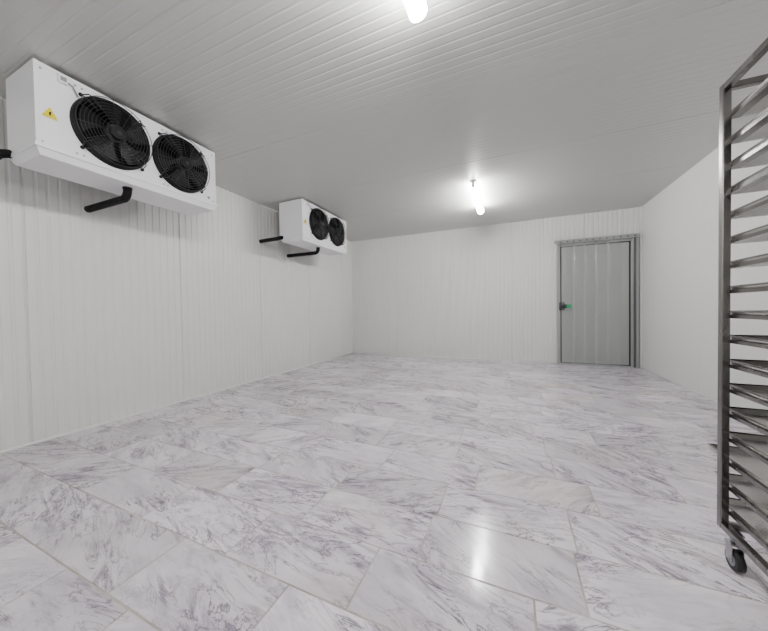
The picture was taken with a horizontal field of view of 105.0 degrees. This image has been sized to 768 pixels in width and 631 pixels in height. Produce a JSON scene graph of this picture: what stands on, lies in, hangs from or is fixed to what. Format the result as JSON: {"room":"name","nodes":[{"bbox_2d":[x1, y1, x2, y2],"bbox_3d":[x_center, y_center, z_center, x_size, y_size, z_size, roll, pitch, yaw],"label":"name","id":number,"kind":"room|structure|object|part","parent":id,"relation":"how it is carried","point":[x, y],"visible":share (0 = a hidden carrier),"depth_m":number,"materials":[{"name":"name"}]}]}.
{"room":"walk-in cold room","nodes":[
{"label":"walk-in cold room","id":0,"kind":"room"},
{"bbox_2d":[0,96,352,450],"bbox_3d":[-2.707,-0.309,2.501,0.100,2.607,9.656,0,1,23],"label":"wall","id":1,"kind":"structure","parent":0,"point":[133,306],"depth_m":2.93,"materials":[{"name":"metal"}]},
{"bbox_2d":[0,352,352,453],"bbox_3d":[-2.638,0.990,2.503,0.028,0.028,9.616,0,1,23],"label":"trim","id":2,"kind":"structure","parent":1,"relation":"attached to","point":[155,408],"depth_m":2.89,"materials":[{"name":"white"}]},
{"bbox_2d":[0,353,767,630],"bbox_3d":[-0.177,1.027,1.440,5.368,0.102,9.656,0,1,23],"label":"floor","id":3,"kind":"structure","parent":0,"point":[354,491],"depth_m":1.48,"materials":[{"name":"stone"}]},
{"bbox_2d":[707,37,767,576],"bbox_3d":[1.409,0.047,0.794,0.480,1.835,0.812,0,1,23],"label":"rack","id":4,"kind":"object","parent":3,"relation":"on","point":[745,450],"visible":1,"depth_m":1.10,"materials":[{"name":"silver metal"}]},
{"bbox_2d":[707,443,767,488],"bbox_3d":[1.440,0.564,0.857,0.424,0.025,0.696,0,1,23],"label":"tray","id":5,"kind":"object","parent":4,"relation":"on","point":[755,477],"depth_m":1.12,"materials":[{"name":"silver metal"}]},
{"bbox_2d":[715,471,767,517],"bbox_3d":[1.422,0.660,0.813,0.424,0.025,0.696,0,1,23],"label":"tray","id":6,"kind":"object","parent":4,"relation":"on","point":[745,496],"depth_m":1.10,"materials":[{"name":"silver metal"}]},
{"bbox_2d":[716,495,767,545],"bbox_3d":[1.419,0.754,0.806,0.424,0.025,0.696,0,1,23],"label":"tray","id":7,"kind":"object","parent":4,"relation":"on","point":[748,526],"depth_m":1.09,"materials":[{"name":"silver metal"}]},
{"bbox_2d":[730,310,767,315],"bbox_3d":[1.394,-0.001,0.759,0.424,0.025,0.696,0,1,23],"label":"tray","id":8,"kind":"object","parent":4,"relation":"on","point":[733,312],"depth_m":1.05,"materials":[{"name":"silver metal"}]},
{"bbox_2d":[730,335,767,344],"bbox_3d":[1.396,0.094,0.763,0.424,0.025,0.696,0,1,23],"label":"tray","id":9,"kind":"object","parent":4,"relation":"on","point":[734,339],"depth_m":1.07,"materials":[{"name":"silver metal"}]},
{"bbox_2d":[730,359,767,373],"bbox_3d":[1.396,0.189,0.760,0.424,0.025,0.696,0,1,23],"label":"tray","id":10,"kind":"object","parent":4,"relation":"on","point":[745,365],"depth_m":1.09,"materials":[{"name":"silver metal"}]},
{"bbox_2d":[730,383,767,402],"bbox_3d":[1.397,0.283,0.761,0.424,0.025,0.696,0,1,23],"label":"tray","id":11,"kind":"object","parent":4,"relation":"on","point":[752,392],"depth_m":1.09,"materials":[{"name":"silver metal"}]},
{"bbox_2d":[730,406,767,431],"bbox_3d":[1.401,0.377,0.769,0.424,0.025,0.696,0,1,23],"label":"tray","id":12,"kind":"object","parent":4,"relation":"on","point":[750,417],"depth_m":1.10,"materials":[{"name":"silver metal"}]},
{"bbox_2d":[730,431,767,459],"bbox_3d":[1.397,0.472,0.759,0.424,0.025,0.696,0,1,23],"label":"tray","id":13,"kind":"object","parent":4,"relation":"on","point":[754,448],"depth_m":1.09,"materials":[{"name":"silver metal"}]},
{"bbox_2d":[731,136,767,169],"bbox_3d":[1.383,-0.567,0.744,0.424,0.025,0.696,0,1,23],"label":"tray","id":14,"kind":"object","parent":4,"relation":"on","point":[747,159],"depth_m":1.05,"materials":[{"name":"silver metal"}]},
{"bbox_2d":[731,166,767,194],"bbox_3d":[1.386,-0.473,0.749,0.424,0.025,0.696,0,1,23],"label":"tray","id":15,"kind":"object","parent":4,"relation":"on","point":[758,181],"depth_m":1.05,"materials":[{"name":"silver metal"}]},
{"bbox_2d":[731,195,767,217],"bbox_3d":[1.385,-0.378,0.745,0.424,0.025,0.696,0,1,23],"label":"tray","id":16,"kind":"object","parent":4,"relation":"on","point":[759,207],"depth_m":1.05,"materials":[{"name":"silver metal"}]},
{"bbox_2d":[731,224,767,242],"bbox_3d":[1.390,-0.284,0.755,0.424,0.025,0.696,0,1,23],"label":"tray","id":17,"kind":"object","parent":4,"relation":"on","point":[759,234],"depth_m":1.04,"materials":[{"name":"silver metal"}]},
{"bbox_2d":[731,253,767,266],"bbox_3d":[1.384,-0.189,0.740,0.424,0.025,0.696,0,1,23],"label":"tray","id":18,"kind":"object","parent":4,"relation":"on","point":[758,260],"depth_m":1.03,"materials":[{"name":"silver metal"}]},
{"bbox_2d":[731,282,767,291],"bbox_3d":[1.387,-0.095,0.745,0.424,0.025,0.696,0,1,23],"label":"tray","id":19,"kind":"object","parent":4,"relation":"on","point":[755,287],"depth_m":1.02,"materials":[{"name":"silver metal"}]},
{"bbox_2d":[732,78,767,116],"bbox_3d":[1.374,-0.756,0.726,0.424,0.025,0.696,0,1,23],"label":"tray","id":20,"kind":"object","parent":4,"relation":"on","point":[746,107],"depth_m":1.04,"materials":[{"name":"silver metal"}]},
{"bbox_2d":[732,107,767,142],"bbox_3d":[1.378,-0.661,0.733,0.424,0.025,0.696,0,1,23],"label":"tray","id":21,"kind":"object","parent":4,"relation":"on","point":[759,123],"depth_m":1.04,"materials":[{"name":"silver metal"}]},
{"bbox_2d":[0,0,767,241],"bbox_3d":[-0.218,-1.680,1.390,5.368,0.100,9.656,0,1,23],"label":"ceiling","id":22,"kind":"structure","parent":0,"point":[382,121],"depth_m":2.13,"materials":[{"name":"paint"}]},
{"bbox_2d":[0,58,217,215],"bbox_3d":[-2.230,-1.266,2.467,0.806,0.708,1.295,0,1,23],"label":"evaporator unit","id":23,"kind":"object","parent":22,"relation":"attached to","point":[59,126],"visible":1,"depth_m":2.11,"materials":[{"name":"white metal"}]},
{"bbox_2d":[6,140,217,215],"bbox_3d":[-2.094,-1.055,2.453,0.429,0.067,1.224,0,1,23],"label":"drip tray","id":24,"kind":"object","parent":23,"relation":"on","point":[41,156],"depth_m":2.19,"materials":[{"name":"white metal"}]},
{"bbox_2d":[259,198,346,257],"bbox_3d":[-1.226,-1.324,4.789,0.806,0.708,1.295,0,1,23],"label":"evaporator unit","id":25,"kind":"object","parent":22,"relation":"attached to","point":[303,224],"visible":1,"depth_m":4.36,"materials":[{"name":"white metal"}]},
{"bbox_2d":[281,235,346,255],"bbox_3d":[-1.090,-1.113,4.774,0.429,0.067,1.224,0,1,23],"label":"drip tray","id":26,"kind":"object","parent":25,"relation":"on","point":[309,242],"depth_m":4.52,"materials":[{"name":"white metal"}]},
{"bbox_2d":[403,0,426,22],"bbox_3d":[-0.021,-1.563,1.060,0.094,0.128,1.040,0,1,23],"label":"light","id":27,"kind":"object","parent":22,"relation":"attached to","point":[416,9],"depth_m":1.46,"materials":[{"name":"white plastic"}]},
{"bbox_2d":[469,180,483,213],"bbox_3d":[1.320,-1.640,4.161,0.094,0.128,1.040,0,1,23],"label":"light","id":28,"kind":"object","parent":22,"relation":"attached to","point":[474,190],"depth_m":3.93,"materials":[{"name":"white plastic"}]},
{"bbox_2d":[351,207,638,362],"bbox_3d":[1.738,-0.439,5.892,5.368,2.607,0.100,0,1,23],"label":"wall","id":29,"kind":"structure","parent":0,"point":[488,291],"depth_m":5.86,"materials":[{"name":"metal"}]},
{"bbox_2d":[361,353,555,362],"bbox_3d":[1.193,0.867,6.101,4.145,0.020,0.020,0,1,23],"label":"trim","id":30,"kind":"structure","parent":29,"relation":"attached to","point":[361,353],"depth_m":5.91,"materials":[{"name":"white metal"}]},
{"bbox_2d":[559,242,628,364],"bbox_3d":[3.539,-0.188,4.976,0.998,2.025,0.158,0,1,23],"label":"leaf","id":31,"kind":"object","parent":29,"relation":"attached to","point":[594,278],"depth_m":5.01,"materials":[{"name":"silver metal"}]},
{"bbox_3d":[3.152,-0.162,5.129,0.165,0.140,0.130,0,1,23],"label":"handle","id":32,"kind":"part","parent":31,"relation":"part of","materials":[{"name":"plastic"}]},
{"bbox_2d":[560,241,630,365],"bbox_3d":[3.582,-0.192,5.028,0.995,2.050,0.034,0,1,23],"label":"gasket","id":33,"kind":"object","parent":29,"relation":"attached to","point":[620,241],"visible":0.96,"depth_m":4.88,"materials":[{"name":"grey rubber"}]},
{"bbox_2d":[554,233,639,243],"bbox_3d":[3.555,-1.283,4.965,1.180,0.065,0.121,0,1,23],"label":"rail","id":34,"kind":"object","parent":29,"relation":"attached to","point":[635,234],"visible":1,"depth_m":4.91,"materials":[{"name":"grey metal"}]},
{"bbox_2d":[556,237,638,367],"bbox_3d":[3.601,-0.217,5.004,1.160,2.140,0.062,0,1,23],"label":"frame","id":35,"kind":"object","parent":29,"relation":"attached to","point":[634,241],"visible":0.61,"depth_m":4.79,"materials":[{"name":"metal"}]},
{"bbox_2d":[642,130,767,415],"bbox_3d":[2.312,-0.344,0.330,0.100,2.607,9.656,0,1,23],"label":"wall","id":36,"kind":"structure","parent":0,"point":[680,224],"depth_m":3.37,"materials":[{"name":"paint"}]},
{"bbox_2d":[639,206,641,367],"bbox_3d":[4.162,-0.454,4.773,0.030,2.607,0.030,0,1,23],"label":"trim","id":37,"kind":"structure","parent":36,"relation":"attached to","point":[640,207],"depth_m":4.77,"materials":[{"name":"paint"}]},
{"bbox_2d":[642,367,763,422],"bbox_3d":[2.277,0.956,0.361,0.020,0.020,9.586,0,1,23],"label":"trim","id":38,"kind":"structure","parent":36,"relation":"attached to","point":[642,367],"depth_m":3.61,"materials":[{"name":"white"}]}
]}

